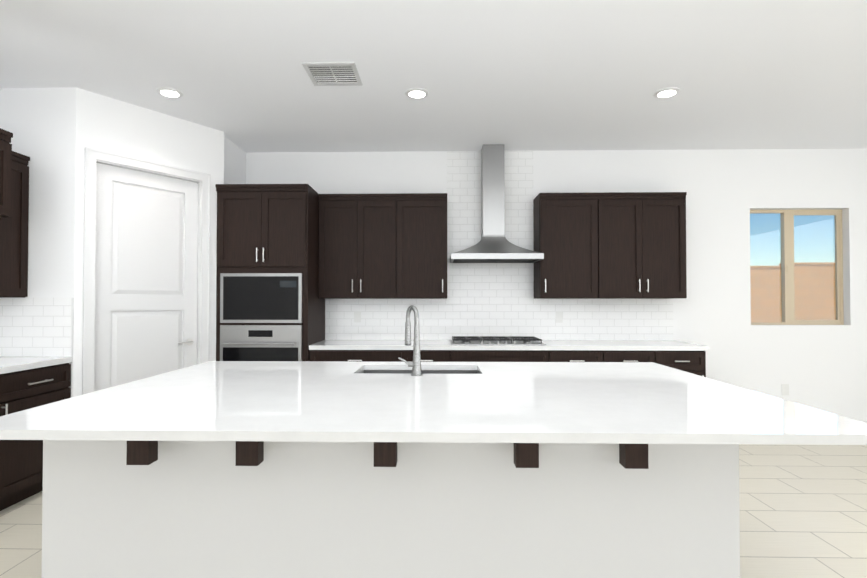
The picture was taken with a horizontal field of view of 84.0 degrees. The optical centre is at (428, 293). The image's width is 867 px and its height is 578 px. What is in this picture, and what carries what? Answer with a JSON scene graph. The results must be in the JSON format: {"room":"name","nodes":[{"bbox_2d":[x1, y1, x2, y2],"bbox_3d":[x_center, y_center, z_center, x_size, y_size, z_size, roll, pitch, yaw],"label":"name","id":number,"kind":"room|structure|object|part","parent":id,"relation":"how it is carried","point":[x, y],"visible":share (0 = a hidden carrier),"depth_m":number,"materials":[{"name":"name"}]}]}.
{"room":"kitchen","nodes":[
{"label":"kitchen","id":0,"kind":"room"},
{"bbox_2d":[0,87,75,397],"bbox_3d":[-2.945,-0.070,3.601,0.710,2.900,0.130,0,-1,1],"label":"wall","id":1,"kind":"structure","parent":0,"point":[39,124],"depth_m":3.54,"materials":[{"name":"paint"}]},
{"bbox_2d":[73,87,223,396],"bbox_3d":[-2.295,-0.063,4.032,0.130,2.900,1.162,-1,-1,37],"label":"wall","id":2,"kind":"structure","parent":0,"point":[108,124],"depth_m":3.88,"materials":[{"name":"paint"}]},
{"bbox_2d":[94,163,197,391],"bbox_3d":[-2.307,0.190,3.978,0.504,2.376,0.682,0,-1,1],"label":"door","id":3,"kind":"structure","parent":2,"relation":"in","point":[146,277],"depth_m":3.94,"materials":[{"name":"white paint"}]},
{"bbox_3d":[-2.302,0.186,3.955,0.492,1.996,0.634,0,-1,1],"label":"handle","id":4,"kind":"part","parent":3,"relation":"part of","materials":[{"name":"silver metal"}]},
{"bbox_2d":[82,147,210,394],"bbox_3d":[-2.312,0.152,3.985,0.157,2.468,0.966,-1,-1,37],"label":"door frame","id":5,"kind":"structure","parent":2,"relation":"attached to","point":[93,157],"depth_m":3.77,"materials":[{"name":"white paint"}]},
{"bbox_2d":[224,136,245,183],"bbox_3d":[-2.001,-0.052,4.746,0.130,2.900,0.700,0,-1,1],"label":"wall","id":6,"kind":"structure","parent":0,"point":[234,163],"depth_m":4.79,"materials":[{"name":"paint"}]},
{"bbox_2d":[0,444,866,577],"bbox_3d":[1.304,1.379,0.143,9.650,0.100,10.100,0,-1,1],"label":"floor","id":7,"kind":"structure","parent":0,"point":[803,511],"depth_m":2.94,"materials":[{"name":"tile"}]},
{"bbox_2d":[0,363,70,510],"bbox_3d":[-2.921,0.931,2.910,0.684,0.879,1.211,0,-1,1],"label":"base cabinet","id":8,"kind":"object","parent":7,"relation":"on","point":[21,470],"visible":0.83,"depth_m":3.14,"materials":[{"name":"brown wood"}]},
{"bbox_2d":[0,356,72,373],"bbox_3d":[-2.936,0.470,2.918,0.653,0.040,1.213,0,-1,1],"label":"countertop","id":9,"kind":"structure","parent":8,"relation":"on","point":[10,364],"depth_m":3.25,"materials":[{"name":"white stone"}]},
{"bbox_2d":[215,184,324,360],"bbox_3d":[-1.511,0.201,4.689,0.845,2.392,0.761,0,-1,1],"label":"tall cabinet","id":10,"kind":"object","parent":7,"relation":"on","point":[270,305],"visible":0.71,"depth_m":4.38,"materials":[{"name":"brown wood"}]},
{"bbox_2d":[309,350,364,361],"bbox_3d":[-0.841,0.958,4.721,0.489,0.880,0.648,0,-1,1],"label":"base cabinet","id":11,"kind":"object","parent":7,"relation":"on","point":[314,355],"depth_m":4.41,"materials":[{"name":"brown wood"}]},
{"bbox_2d":[365,350,408,361],"bbox_3d":[-0.442,0.958,4.712,0.547,0.880,0.648,0,-1,1],"label":"base cabinet","id":12,"kind":"object","parent":7,"relation":"on","point":[370,355],"depth_m":4.40,"materials":[{"name":"brown wood"}]},
{"bbox_2d":[409,350,456,361],"bbox_3d":[-0.013,0.958,4.703,0.565,0.880,0.648,0,-1,1],"label":"base cabinet","id":13,"kind":"object","parent":7,"relation":"on","point":[426,355],"depth_m":4.39,"materials":[{"name":"brown wood"}]},
{"bbox_2d":[0,361,866,577],"bbox_3d":[-0.009,0.893,2.264,2.857,0.935,1.670,0,-1,1],"label":"kitchen island","id":14,"kind":"object","parent":7,"relation":"on","point":[455,492],"visible":1,"depth_m":1.69,"materials":[{"name":"white stone"}]},
{"bbox_2d":[126,441,157,464],"bbox_3d":[-0.936,0.500,1.629,0.072,0.107,0.149,0,-1,1],"label":"corbel","id":15,"kind":"object","parent":14,"relation":"attached to","point":[142,452],"visible":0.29,"depth_m":1.55,"materials":[{"name":"brown wood"}]},
{"bbox_2d":[235,441,263,465],"bbox_3d":[-0.581,0.500,1.621,0.072,0.107,0.149,0,-1,1],"label":"corbel","id":16,"kind":"object","parent":14,"relation":"attached to","point":[249,453],"visible":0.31,"depth_m":1.55,"materials":[{"name":"brown wood"}]},
{"bbox_2d":[374,442,396,466],"bbox_3d":[-0.137,0.500,1.612,0.072,0.107,0.149,0,-1,1],"label":"corbel","id":17,"kind":"object","parent":14,"relation":"attached to","point":[385,454],"visible":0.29,"depth_m":1.54,"materials":[{"name":"brown wood"}]},
{"bbox_2d":[398,305,422,375],"bbox_3d":[-0.091,0.245,2.579,0.129,0.368,0.141,0,-1,1],"label":"faucet","id":18,"kind":"object","parent":14,"relation":"on","point":[415,364],"visible":1,"depth_m":2.53,"materials":[{"name":"silver metal"}]},
{"bbox_2d":[360,370,478,373],"bbox_3d":[-0.052,0.566,2.770,0.740,0.204,0.394,0,-1,1],"label":"sink","id":19,"kind":"object","parent":14,"relation":"in","point":[427,371],"visible":0.04,"depth_m":2.94,"materials":[{"name":"silver metal"}]},
{"bbox_2d":[514,443,538,467],"bbox_3d":[0.317,0.500,1.603,0.072,0.107,0.149,0,-1,1],"label":"corbel","id":20,"kind":"object","parent":14,"relation":"attached to","point":[526,455],"visible":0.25,"depth_m":1.53,"materials":[{"name":"brown wood"}]},
{"bbox_2d":[619,444,648,468],"bbox_3d":[0.661,0.500,1.595,0.072,0.107,0.149,0,-1,1],"label":"corbel","id":21,"kind":"object","parent":14,"relation":"attached to","point":[633,456],"visible":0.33,"depth_m":1.52,"materials":[{"name":"brown wood"}]},
{"bbox_2d":[457,350,508,361],"bbox_3d":[0.427,0.957,4.694,0.571,0.880,0.648,0,-1,1],"label":"base cabinet","id":22,"kind":"object","parent":7,"relation":"on","point":[462,355],"depth_m":4.38,"materials":[{"name":"brown wood"}]},
{"bbox_2d":[509,350,556,361],"bbox_3d":[0.879,0.957,4.685,0.571,0.880,0.648,0,-1,1],"label":"base cabinet","id":23,"kind":"object","parent":7,"relation":"on","point":[514,355],"depth_m":4.37,"materials":[{"name":"brown wood"}]},
{"bbox_2d":[557,350,612,361],"bbox_3d":[1.346,0.957,4.675,0.617,0.880,0.648,0,-1,1],"label":"base cabinet","id":24,"kind":"object","parent":7,"relation":"on","point":[562,355],"depth_m":4.36,"materials":[{"name":"brown wood"}]},
{"bbox_2d":[613,350,664,365],"bbox_3d":[1.823,0.957,4.665,0.590,0.880,0.648,0,-1,1],"label":"base cabinet","id":25,"kind":"object","parent":7,"relation":"on","point":[658,357],"depth_m":4.35,"materials":[{"name":"brown wood"}]},
{"bbox_2d":[665,351,705,376],"bbox_3d":[2.252,0.957,4.656,0.524,0.880,0.648,0,-1,1],"label":"base cabinet","id":26,"kind":"object","parent":7,"relation":"on","point":[693,362],"depth_m":4.34,"materials":[{"name":"brown wood"}]},
{"bbox_2d":[309,340,708,350],"bbox_3d":[0.724,0.497,4.692,3.619,0.040,0.653,0,-1,1],"label":"countertop","id":27,"kind":"structure","parent":26,"relation":"on","point":[646,345],"depth_m":4.40,"materials":[{"name":"white stone"}]},
{"bbox_2d":[449,336,545,344],"bbox_3d":[0.653,0.453,4.678,0.880,0.046,0.480,0,-1,1],"label":"cooktop","id":28,"kind":"object","parent":27,"relation":"in","point":[484,340],"visible":1,"depth_m":4.52,"materials":[{"name":"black metal"}]},
{"bbox_2d":[0,0,866,152],"bbox_3d":[1.304,-1.621,0.189,9.650,0.100,10.100,0,-1,1],"label":"ceiling","id":29,"kind":"structure","parent":0,"point":[534,75],"depth_m":3.26,"materials":[{"name":"paint"}]},
{"bbox_2d":[156,87,182,97],"bbox_3d":[-1.950,-1.514,3.636,0.180,0.010,0.180,0,-1,1],"label":"recessed light","id":30,"kind":"object","parent":29,"relation":"in","point":[169,92],"visible":1,"depth_m":3.62,"materials":[{"name":"white paint"}]},
{"bbox_2d":[302,62,361,85],"bbox_3d":[-0.655,-1.519,3.339,0.350,0.008,0.330,0,-1,1],"label":"ceiling vent","id":31,"kind":"object","parent":29,"relation":"in","point":[333,73],"visible":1,"depth_m":3.33,"materials":[{"name":"white metal"}]},
{"bbox_2d":[405,88,428,98],"bbox_3d":[-0.084,-1.514,3.647,0.180,0.010,0.180,0,-1,1],"label":"recessed light","id":32,"kind":"object","parent":29,"relation":"in","point":[416,93],"visible":1,"depth_m":3.63,"materials":[{"name":"white paint"}]},
{"bbox_2d":[653,87,679,97],"bbox_3d":[1.801,-1.514,3.638,0.180,0.010,0.180,0,-1,1],"label":"recessed light","id":33,"kind":"object","parent":29,"relation":"in","point":[667,92],"visible":1,"depth_m":3.62,"materials":[{"name":"white paint"}]},
{"bbox_2d":[246,149,866,420],"bbox_3d":[1.407,-0.047,5.094,9.650,2.900,0.160,0,-1,1],"label":"wall","id":34,"kind":"structure","parent":0,"point":[823,368],"depth_m":4.99,"materials":[{"name":"paint"}]},
{"bbox_2d":[318,197,365,298],"bbox_3d":[-0.859,-0.439,4.907,0.447,0.973,0.318,0,-1,1],"label":"upper cabinet","id":35,"kind":"object","parent":34,"relation":"attached to","point":[342,220],"depth_m":4.76,"materials":[{"name":"brown wood"}]},
{"bbox_2d":[354,311,360,321],"bbox_3d":[-0.739,0.242,5.043,0.072,0.116,0.007,0,-1,1],"label":"electrical outlet plate","id":36,"kind":"object","parent":34,"relation":"attached to","point":[357,314],"depth_m":5.04,"materials":[{"name":"white plastic"}]},
{"bbox_2d":[366,197,405,298],"bbox_3d":[-0.500,-0.439,4.900,0.510,0.973,0.318,0,-1,1],"label":"upper cabinet","id":37,"kind":"object","parent":34,"relation":"attached to","point":[384,246],"depth_m":4.75,"materials":[{"name":"brown wood"}]},
{"bbox_2d":[406,197,446,298],"bbox_3d":[-0.090,-0.439,4.891,0.565,0.973,0.318,0,-1,1],"label":"upper cabinet","id":38,"kind":"object","parent":34,"relation":"attached to","point":[426,217],"depth_m":4.74,"materials":[{"name":"brown wood"}]},
{"bbox_2d":[450,144,543,262],"bbox_3d":[0.657,-0.912,4.792,0.872,1.176,0.498,0,-1,1],"label":"range hood","id":39,"kind":"object","parent":34,"relation":"attached to","point":[494,245],"visible":1,"depth_m":4.83,"materials":[{"name":"silver metal"}]},
{"bbox_2d":[325,151,673,339],"bbox_3d":[0.728,-0.508,5.032,3.615,1.978,0.008,0,-1,1],"label":"wall tile","id":40,"kind":"structure","parent":34,"relation":"attached to","point":[490,299],"depth_m":5.03,"materials":[{"name":"white tile"}]},
{"bbox_2d":[556,311,562,322],"bbox_3d":[1.360,0.241,4.999,0.072,0.116,0.007,0,-1,1],"label":"electrical outlet plate","id":41,"kind":"object","parent":34,"relation":"attached to","point":[559,319],"depth_m":5.00,"materials":[{"name":"white plastic"}]},
{"bbox_2d":[533,196,608,298],"bbox_3d":[1.412,-0.440,4.859,0.629,0.973,0.318,0,-1,1],"label":"upper cabinet","id":42,"kind":"object","parent":34,"relation":"attached to","point":[569,231],"depth_m":4.71,"materials":[{"name":"brown wood"}]},
{"bbox_2d":[605,196,652,298],"bbox_3d":[1.873,-0.440,4.850,0.551,0.973,0.318,0,-1,1],"label":"upper cabinet","id":43,"kind":"object","parent":34,"relation":"attached to","point":[618,245],"depth_m":4.70,"materials":[{"name":"brown wood"}]},
{"bbox_2d":[649,196,686,298],"bbox_3d":[2.273,-0.440,4.841,0.488,0.973,0.318,0,-1,1],"label":"upper cabinet","id":44,"kind":"object","parent":34,"relation":"attached to","point":[667,214],"depth_m":4.69,"materials":[{"name":"brown wood"}]},
{"bbox_2d":[782,384,788,394],"bbox_3d":[3.670,0.986,4.947,0.072,0.116,0.007,0,-1,1],"label":"electrical outlet plate","id":45,"kind":"object","parent":34,"relation":"attached to","point":[785,387],"depth_m":4.95,"materials":[{"name":"white plastic"}]},
{"bbox_2d":[750,209,850,325],"bbox_3d":[3.836,-0.278,5.032,1.010,1.213,0.139,0,-1,1],"label":"window","id":46,"kind":"structure","parent":34,"relation":"in","point":[787,297],"depth_m":5.05,"materials":[{"name":"beige plastic"}]},
{"bbox_3d":[-3.395,-0.120,0.265,0.150,2.900,10.100,0,-1,1],"label":"wall","id":47,"kind":"structure","parent":0,"visible":0},
{"bbox_2d":[0,128,12,217],"bbox_3d":[-2.935,-0.754,2.483,0.674,0.535,1.120,0,-1,1],"label":"upper cabinet","id":48,"kind":"object","parent":47,"relation":"attached to","point":[5,169],"visible":1,"depth_m":2.99,"materials":[{"name":"brown wood"}]},
{"bbox_2d":[0,151,29,297],"bbox_3d":[-3.078,-0.493,3.293,0.354,1.033,0.496,0,-1,1],"label":"upper cabinet","id":49,"kind":"object","parent":47,"relation":"attached to","point":[14,255],"visible":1,"depth_m":3.45,"materials":[{"name":"brown wood"}]},
{"bbox_2d":[0,298,73,356],"bbox_3d":[-2.935,0.234,2.923,0.659,0.430,1.215,0,-1,1],"label":"wall tile","id":50,"kind":"structure","parent":47,"relation":"attached to","point":[36,327],"depth_m":3.52,"materials":[{"name":"white tile"}]},
{"label":"outside","id":51,"kind":"structure","parent":0,"visible":0},
{"bbox_3d":[11.234,2.348,62.276,100.000,0.070,114.630,0,-1,1],"label":"yard","id":52,"kind":"structure","parent":51,"visible":0},
{"bbox_2d":[750,262,835,321],"bbox_3d":[7.122,0.461,9.288,26.000,2.110,0.260,0,-1,1],"label":"fence","id":53,"kind":"object","parent":52,"relation":"on","point":[824,275],"depth_m":9.20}
]}

